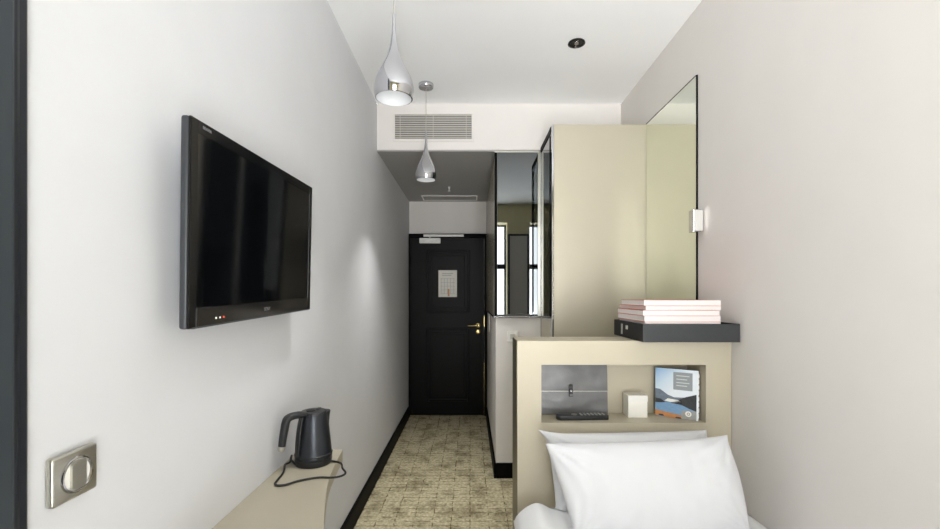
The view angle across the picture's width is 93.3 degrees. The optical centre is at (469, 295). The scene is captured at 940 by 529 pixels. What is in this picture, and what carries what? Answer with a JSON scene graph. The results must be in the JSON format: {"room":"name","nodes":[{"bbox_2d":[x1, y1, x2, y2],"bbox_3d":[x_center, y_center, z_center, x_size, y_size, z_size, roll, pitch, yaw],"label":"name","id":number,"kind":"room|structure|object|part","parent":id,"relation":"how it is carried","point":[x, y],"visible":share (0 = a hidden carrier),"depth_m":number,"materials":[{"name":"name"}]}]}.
{"room":"hotel room","nodes":[
{"label":"hotel room","id":0,"kind":"room"},
{"bbox_2d":[27,0,408,528],"bbox_3d":[-0.740,-0.040,2.230,0.100,2.772,5.820,0,0,0],"label":"wall","id":1,"kind":"structure","parent":0,"point":[184,426],"depth_m":1.04,"materials":[{"name":"paint"}]},
{"bbox_2d":[0,0,26,528],"bbox_3d":[-0.667,-0.040,0.441,0.044,2.771,0.482,0,0,0],"label":"trim","id":2,"kind":"structure","parent":1,"relation":"attached to","point":[13,13],"depth_m":0.64,"materials":[{"name":"black"}]},
{"bbox_3d":[-0.675,-0.040,0.638,0.030,2.771,0.036,0,0,0],"label":"moulding","id":3,"kind":"part","parent":2,"relation":"part of","materials":[{"name":"wood"}]},
{"bbox_2d":[46,443,96,508],"bbox_3d":[-0.679,0.306,0.762,0.020,0.082,0.088,0,0,0],"label":"light switch","id":4,"kind":"object","parent":1,"relation":"attached to","point":[70,474],"visible":1,"depth_m":0.75,"materials":[{"name":"metal"}]},
{"bbox_2d":[179,115,311,329],"bbox_3d":[-0.643,-0.169,1.325,0.092,0.486,0.746,0,0,0],"label":"television","id":5,"kind":"object","parent":1,"relation":"attached to","point":[246,221],"visible":1,"depth_m":1.15,"materials":[{"name":"grey plastic"}]},
{"bbox_2d":[340,406,409,528],"bbox_3d":[-0.681,1.290,2.870,0.018,0.112,4.340,0,0,0],"label":"baseboard","id":6,"kind":"structure","parent":1,"relation":"attached to","point":[356,510],"depth_m":3.09,"materials":[{"name":"black paint"}]},
{"bbox_2d":[354,415,512,528],"bbox_3d":[0.215,1.396,2.230,2.010,0.100,5.820,0,0,0],"label":"floor","id":7,"kind":"structure","parent":0,"point":[438,473],"depth_m":3.19,"materials":[{"name":"carpet"}]},
{"bbox_2d":[212,450,342,528],"bbox_3d":[-0.474,0.983,1.258,0.429,0.724,1.075,0,0,0],"label":"desk","id":8,"kind":"object","parent":7,"relation":"on","point":[303,504],"visible":0.9,"depth_m":1.33,"materials":[{"name":"beige paint"}]},
{"bbox_2d":[274,407,346,486],"bbox_3d":[-0.561,0.519,1.593,0.234,0.203,0.271,0,0,-14],"label":"kettle","id":9,"kind":"object","parent":8,"relation":"on","point":[313,447],"visible":1,"depth_m":1.60,"materials":[{"name":"black plastic"}]},
{"bbox_3d":[-0.633,0.473,1.589,0.044,0.112,0.108,0,0,37],"label":"handle","id":10,"kind":"part","parent":9,"relation":"part of","materials":[{"name":"black plastic"}]},
{"bbox_3d":[-0.557,0.613,1.572,0.257,0.013,0.263,0,0,0],"label":"power cord","id":11,"kind":"part","parent":9,"relation":"part of","materials":[{"name":"black rubber"}]},
{"bbox_3d":[-0.583,0.430,1.655,0.095,0.009,0.095,0,0,0],"label":"lid","id":12,"kind":"part","parent":9,"relation":"part of","materials":[{"name":"black plastic"}]},
{"bbox_2d":[540,125,645,336],"bbox_3d":[0.816,0.130,3.049,0.602,2.432,0.477,0,0,0],"label":"wardrobe","id":13,"kind":"object","parent":7,"relation":"on","point":[593,177],"visible":0.56,"depth_m":2.81,"materials":[{"name":"beige wood"}]},
{"bbox_3d":[0.526,-0.452,3.050,0.008,1.198,0.410,0,0,0],"label":"sliding door","id":14,"kind":"part","parent":13,"relation":"part of","materials":[{"name":"metal"}]},
{"bbox_3d":[0.527,0.755,3.050,0.008,1.182,0.410,0,0,0],"label":"panel","id":15,"kind":"part","parent":13,"relation":"part of","materials":[{"name":"beige wood"}]},
{"bbox_3d":[0.525,0.131,3.039,0.012,2.431,0.457,0,0,0],"label":"door frame","id":16,"kind":"part","parent":13,"relation":"part of","materials":[{"name":"silver metal"}]},
{"bbox_2d":[513,337,730,528],"bbox_3d":[0.659,0.768,1.994,0.916,1.153,0.195,0,0,0],"label":"headboard","id":17,"kind":"object","parent":7,"relation":"on","point":[631,364],"visible":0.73,"depth_m":1.90,"materials":[{"name":"beige paint"}]},
{"bbox_2d":[541,365,607,414],"bbox_3d":[0.469,0.420,2.037,0.322,0.244,0.038,0,0,0],"label":"folder","id":18,"kind":"object","parent":17,"relation":"in","point":[564,388],"visible":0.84,"depth_m":2.03,"materials":[{"name":"grey leather"}]},
{"bbox_3d":[0.469,0.487,2.029,0.322,0.104,0.010,0,0,0],"label":"panel","id":19,"kind":"part","parent":18,"relation":"part of","materials":[{"name":"grey leather"}]},
{"bbox_2d":[556,413,608,419],"bbox_3d":[0.493,0.531,1.958,0.229,0.022,0.048,0,0,-3],"label":"remote control","id":20,"kind":"object","parent":17,"relation":"in","point":[561,416],"visible":1,"depth_m":1.94,"materials":[{"name":"black plastic"}]},
{"bbox_2d":[623,392,647,417],"bbox_3d":[0.748,0.493,2.013,0.088,0.099,0.074,0,0,0],"label":"gift box","id":21,"kind":"object","parent":17,"relation":"in","point":[634,403],"visible":1,"depth_m":1.98,"materials":[{"name":"white cardboard"}]},
{"bbox_3d":[0.748,0.457,2.013,0.088,0.028,0.074,0,0,0],"label":"lid","id":22,"kind":"part","parent":21,"relation":"part of","materials":[{"name":"white cardboard"}]},
{"bbox_2d":[614,319,739,341],"bbox_3d":[0.911,0.153,2.016,0.407,0.076,0.368,0,0,0],"label":"box","id":23,"kind":"object","parent":17,"relation":"on","point":[723,332],"visible":0.94,"depth_m":1.83,"materials":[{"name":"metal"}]},
{"bbox_3d":[0.717,0.153,2.016,0.005,0.076,0.357,0,0,0],"label":"handle","id":24,"kind":"part","parent":23,"relation":"part of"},
{"bbox_2d":[619,318,720,323],"bbox_3d":[0.885,0.119,2.009,0.314,0.022,0.330,0,0,0],"label":"book","id":25,"kind":"object","parent":23,"relation":"on","point":[641,322],"visible":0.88,"depth_m":1.84,"materials":[{"name":"paper"}]},
{"bbox_2d":[618,313,720,321],"bbox_3d":[0.884,0.095,2.015,0.318,0.025,0.335,0,0,0],"label":"book","id":26,"kind":"object","parent":25,"relation":"on","point":[620,315],"visible":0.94,"depth_m":1.85,"materials":[{"name":"paper"}]},
{"bbox_2d":[618,308,718,315],"bbox_3d":[0.879,0.071,2.012,0.317,0.023,0.334,0,0,0],"label":"book","id":27,"kind":"object","parent":26,"relation":"on","point":[620,310],"visible":0.96,"depth_m":1.85,"materials":[{"name":"paper"}]},
{"bbox_2d":[619,304,720,309],"bbox_3d":[0.888,0.050,2.013,0.314,0.018,0.327,0,0,0],"label":"book","id":28,"kind":"object","parent":27,"relation":"on","point":[637,307],"visible":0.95,"depth_m":1.85,"materials":[{"name":"paper"}]},
{"bbox_2d":[621,300,720,305],"bbox_3d":[0.883,0.029,1.988,0.320,0.023,0.284,0,0,0],"label":"book","id":29,"kind":"object","parent":28,"relation":"on","point":[624,302],"visible":1,"depth_m":1.85,"materials":[{"name":"paper"}]},
{"bbox_3d":[0.914,0.153,2.018,0.401,0.076,0.363,0,0,0],"label":"frame","id":30,"kind":"part","parent":23,"relation":"part of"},
{"bbox_2d":[655,367,699,420],"bbox_3d":[0.924,0.434,1.983,0.178,0.217,0.030,0,0,34],"label":"book","id":31,"kind":"object","parent":17,"relation":"in","point":[676,390],"visible":1,"depth_m":1.97,"materials":[{"name":"multicoloured paper"}]},
{"bbox_2d":[655,397,664,401],"bbox_3d":[0.861,0.472,2.011,0.042,0.019,0.001,0,0,34],"label":"print","id":32,"kind":"object","parent":31,"relation":"attached to","point":[656,399],"depth_m":2.01},
{"bbox_2d":[655,409,680,417],"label":"print","id":33,"kind":"object","parent":31,"relation":"attached to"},
{"bbox_2d":[655,388,681,401],"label":"print","id":34,"kind":"object","parent":31,"relation":"on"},
{"bbox_2d":[664,398,680,402],"bbox_3d":[0.905,0.467,1.981,0.070,0.016,0.001,0,0,34],"label":"print","id":35,"kind":"object","parent":31,"relation":"on","point":[669,400],"depth_m":1.98},
{"bbox_2d":[655,402,696,416],"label":"print","id":36,"kind":"object","parent":31,"relation":"attached to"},
{"bbox_2d":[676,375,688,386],"bbox_3d":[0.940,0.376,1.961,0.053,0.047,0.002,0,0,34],"label":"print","id":37,"kind":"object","parent":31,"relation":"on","point":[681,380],"depth_m":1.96},
{"bbox_2d":[673,372,692,390],"bbox_3d":[0.940,0.378,1.961,0.077,0.078,0.003,0,0,34],"label":"print","id":38,"kind":"object","parent":31,"relation":"on","point":[682,381],"depth_m":1.96},
{"bbox_2d":[671,395,696,411],"bbox_3d":[0.940,0.467,1.958,0.106,0.074,0.003,0,0,34],"label":"print","id":39,"kind":"object","parent":31,"relation":"attached to","point":[689,402],"depth_m":1.94},
{"bbox_2d":[681,410,695,420],"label":"print","id":40,"kind":"object","parent":31,"relation":"attached to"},
{"bbox_3d":[0.665,1.117,0.901,0.880,0.398,1.981,0,0,0],"label":"bed","id":41,"kind":"object","parent":7,"relation":"on","visible":0},
{"bbox_2d":[513,503,767,528],"bbox_3d":[0.644,0.859,0.845,0.936,0.114,1.910,0,0,0],"label":"duvet","id":42,"kind":"object","parent":41,"relation":"on","point":[536,515],"visible":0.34,"depth_m":1.66,"materials":[{"name":"white fabric"}]},
{"bbox_2d":[539,430,706,510],"bbox_3d":[0.623,0.699,1.766,0.696,0.313,0.164,0,0,0],"label":"pillow","id":43,"kind":"object","parent":42,"relation":"on","point":[551,437],"visible":0.2,"depth_m":1.76,"materials":[{"name":"white fabric"}]},
{"bbox_2d":[546,435,749,528],"bbox_3d":[0.627,0.679,1.587,0.695,0.320,0.193,0,0,0],"label":"pillow","id":44,"kind":"object","parent":42,"relation":"on","point":[695,483],"visible":1,"depth_m":1.53,"materials":[{"name":"white fabric"}]},
{"bbox_2d":[409,202,485,233],"bbox_3d":[0.215,0.137,5.090,1.808,2.418,0.100,0,0,0],"label":"wall","id":45,"kind":"structure","parent":0,"point":[424,217],"depth_m":5.04,"materials":[{"name":"beige paint"}]},
{"bbox_2d":[409,234,486,415],"bbox_3d":[-0.249,0.324,4.989,0.880,2.045,0.101,0,0,0],"label":"door","id":46,"kind":"structure","parent":45,"relation":"in","point":[448,335],"depth_m":5.00,"materials":[{"name":"black paint"}]},
{"bbox_3d":[-0.295,-0.666,4.969,0.450,0.044,0.028,0,0,0],"label":"closer arm","id":47,"kind":"part","parent":46,"relation":"part of","materials":[{"name":"silver metal"}]},
{"bbox_2d":[438,270,456,296],"bbox_3d":[-0.250,-0.139,4.975,0.207,0.300,0.005,0,0,0],"label":"notice","id":48,"kind":"object","parent":46,"relation":"attached to","point":[447,279],"visible":1,"depth_m":4.97,"materials":[{"name":"white paper"}]},
{"bbox_2d":[441,273,454,293],"bbox_3d":[-0.250,-0.140,4.973,0.157,0.231,0.001,0,0,0],"label":"print","id":49,"kind":"object","parent":48,"relation":"attached to","point":[447,279],"depth_m":4.97},
{"bbox_3d":[-0.245,0.776,4.989,0.490,0.820,0.016,0,0,0],"label":"panel moulding","id":50,"kind":"part","parent":46,"relation":"part of","materials":[{"name":"black paint"}]},
{"bbox_3d":[-0.245,-0.164,4.989,0.490,0.700,0.016,0,0,0],"label":"panel moulding","id":51,"kind":"part","parent":46,"relation":"part of","materials":[{"name":"black paint"}]},
{"bbox_2d":[377,150,539,201],"bbox_3d":[0.215,-1.077,4.215,1.808,0.011,1.848,0,0,0],"label":"ceiling","id":52,"kind":"structure","parent":0,"point":[468,172],"depth_m":3.79,"materials":[{"name":"grey paint"}]},
{"bbox_2d":[421,196,476,200],"bbox_3d":[-0.220,-1.069,4.848,0.600,0.006,0.225,0,0,0],"label":"access hatch","id":53,"kind":"object","parent":52,"relation":"attached to","point":[425,198],"visible":1,"depth_m":4.87,"materials":[{"name":"grey paint"}]},
{"bbox_2d":[377,103,620,149],"bbox_3d":[0.215,-1.305,4.215,1.808,0.442,1.850,0,0,0],"label":"wall","id":54,"kind":"structure","parent":0,"point":[497,126],"depth_m":3.29,"materials":[{"name":"beige paint"}]},
{"bbox_2d":[393,112,473,140],"bbox_3d":[-0.272,-1.252,3.284,0.600,0.213,0.012,0,0,0],"label":"air vent","id":55,"kind":"object","parent":54,"relation":"in","point":[407,126],"visible":1,"depth_m":3.28,"materials":[{"name":"white metal"}]},
{"bbox_2d":[487,312,540,462],"bbox_3d":[0.655,0.138,4.165,0.926,2.417,1.749,0,0,0],"label":"wall partition","id":56,"kind":"structure","parent":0,"point":[499,350],"depth_m":3.29,"materials":[{"name":"beige paint"}]},
{"bbox_2d":[488,313,489,331],"bbox_3d":[0.184,0.259,4.340,0.016,0.175,0.080,0,0,0],"label":"switch","id":57,"kind":"object","parent":56,"relation":"attached to","point":[488,313],"visible":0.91,"depth_m":4.31,"materials":[{"name":"white plastic"}]},
{"bbox_2d":[486,406,512,477],"bbox_3d":[0.348,1.290,4.147,0.344,0.112,1.746,0,0,0],"label":"baseboard","id":58,"kind":"structure","parent":56,"relation":"attached to","point":[500,470],"depth_m":3.27,"materials":[{"name":"black paint"}]},
{"bbox_2d":[508,331,517,341],"bbox_3d":[0.317,0.298,3.283,0.078,0.078,0.012,0,0,0],"label":"wall switch","id":59,"kind":"object","parent":56,"relation":"attached to","point":[511,334],"visible":0.78,"depth_m":3.28,"materials":[{"name":"white plastic"}]},
{"bbox_2d":[486,151,540,317],"bbox_3d":[0.347,-0.454,4.119,0.347,1.234,1.693,0,0,0],"label":"mirror","id":60,"kind":"object","parent":56,"relation":"attached to","point":[513,202],"visible":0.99,"depth_m":3.28,"materials":[{"name":"beige glass"}]},
{"bbox_3d":[0.186,-0.457,4.133,0.009,1.207,1.665,0,0,0],"label":"pane","id":61,"kind":"part","parent":60,"relation":"part of","materials":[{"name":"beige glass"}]},
{"bbox_3d":[0.192,-0.457,3.289,0.019,1.207,0.020,0,0,0],"label":"corner trim","id":62,"kind":"part","parent":60,"relation":"part of","materials":[{"name":"black paint"}]},
{"bbox_2d":[327,0,701,102],"bbox_3d":[0.215,-1.476,1.304,2.010,0.100,3.969,0,0,0],"label":"ceiling","id":63,"kind":"structure","parent":0,"point":[471,51],"depth_m":2.50,"materials":[{"name":"paint"}]},
{"bbox_2d":[374,0,413,105],"bbox_3d":[-0.281,-1.077,1.640,0.147,0.696,0.147,0,0,0],"label":"pendant lamp","id":64,"kind":"object","parent":63,"relation":"hanging from","point":[393,84],"visible":1,"depth_m":1.60,"materials":[{"name":"silver metal"}]},
{"bbox_2d":[415,81,436,181],"bbox_3d":[-0.296,-1.104,2.990,0.142,0.644,0.142,0,0,0],"label":"pendant lamp","id":65,"kind":"object","parent":63,"relation":"hanging from","point":[425,171],"visible":1,"depth_m":2.95,"materials":[{"name":"silver metal"}]},
{"bbox_3d":[-0.296,-0.945,2.990,0.142,0.326,0.142,0,0,0],"label":"lamp shade","id":66,"kind":"part","parent":65,"relation":"part of","materials":[{"name":"silver metal"}]},
{"bbox_2d":[568,38,584,48],"bbox_3d":[0.600,-1.422,2.500,0.096,0.008,0.096,0,0,0],"label":"recessed light","id":67,"kind":"object","parent":63,"relation":"in","point":[575,43],"visible":1,"depth_m":2.50,"materials":[{"name":"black metal"}]},
{"bbox_2d":[621,0,939,528],"bbox_3d":[1.170,-0.040,2.230,0.100,2.772,5.820,0,0,0],"label":"wall","id":68,"kind":"structure","parent":0,"point":[819,120],"depth_m":1.40,"materials":[{"name":"beige paint"}]},
{"bbox_2d":[646,75,697,299],"bbox_3d":[1.115,-0.021,2.493,0.008,2.133,0.627,0,0,0],"label":"wall mirror","id":69,"kind":"object","parent":68,"relation":"attached to","point":[672,133],"visible":0.61,"depth_m":2.44,"materials":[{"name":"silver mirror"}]},
{"bbox_2d":[689,209,702,232],"bbox_3d":[1.096,-0.363,2.152,0.047,0.108,0.052,0,0,0],"label":"wall lamp","id":70,"kind":"object","parent":68,"relation":"attached to","point":[695,215],"visible":1,"depth_m":2.13,"materials":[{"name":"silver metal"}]},
{"bbox_2d":[694,210,702,230],"bbox_3d":[1.096,-0.363,2.128,0.040,0.100,0.004,0,0,0],"label":"diffuser","id":71,"kind":"object","parent":70,"relation":"attached to","point":[698,214],"depth_m":2.13,"materials":[{"name":"white plastic"}]}
]}

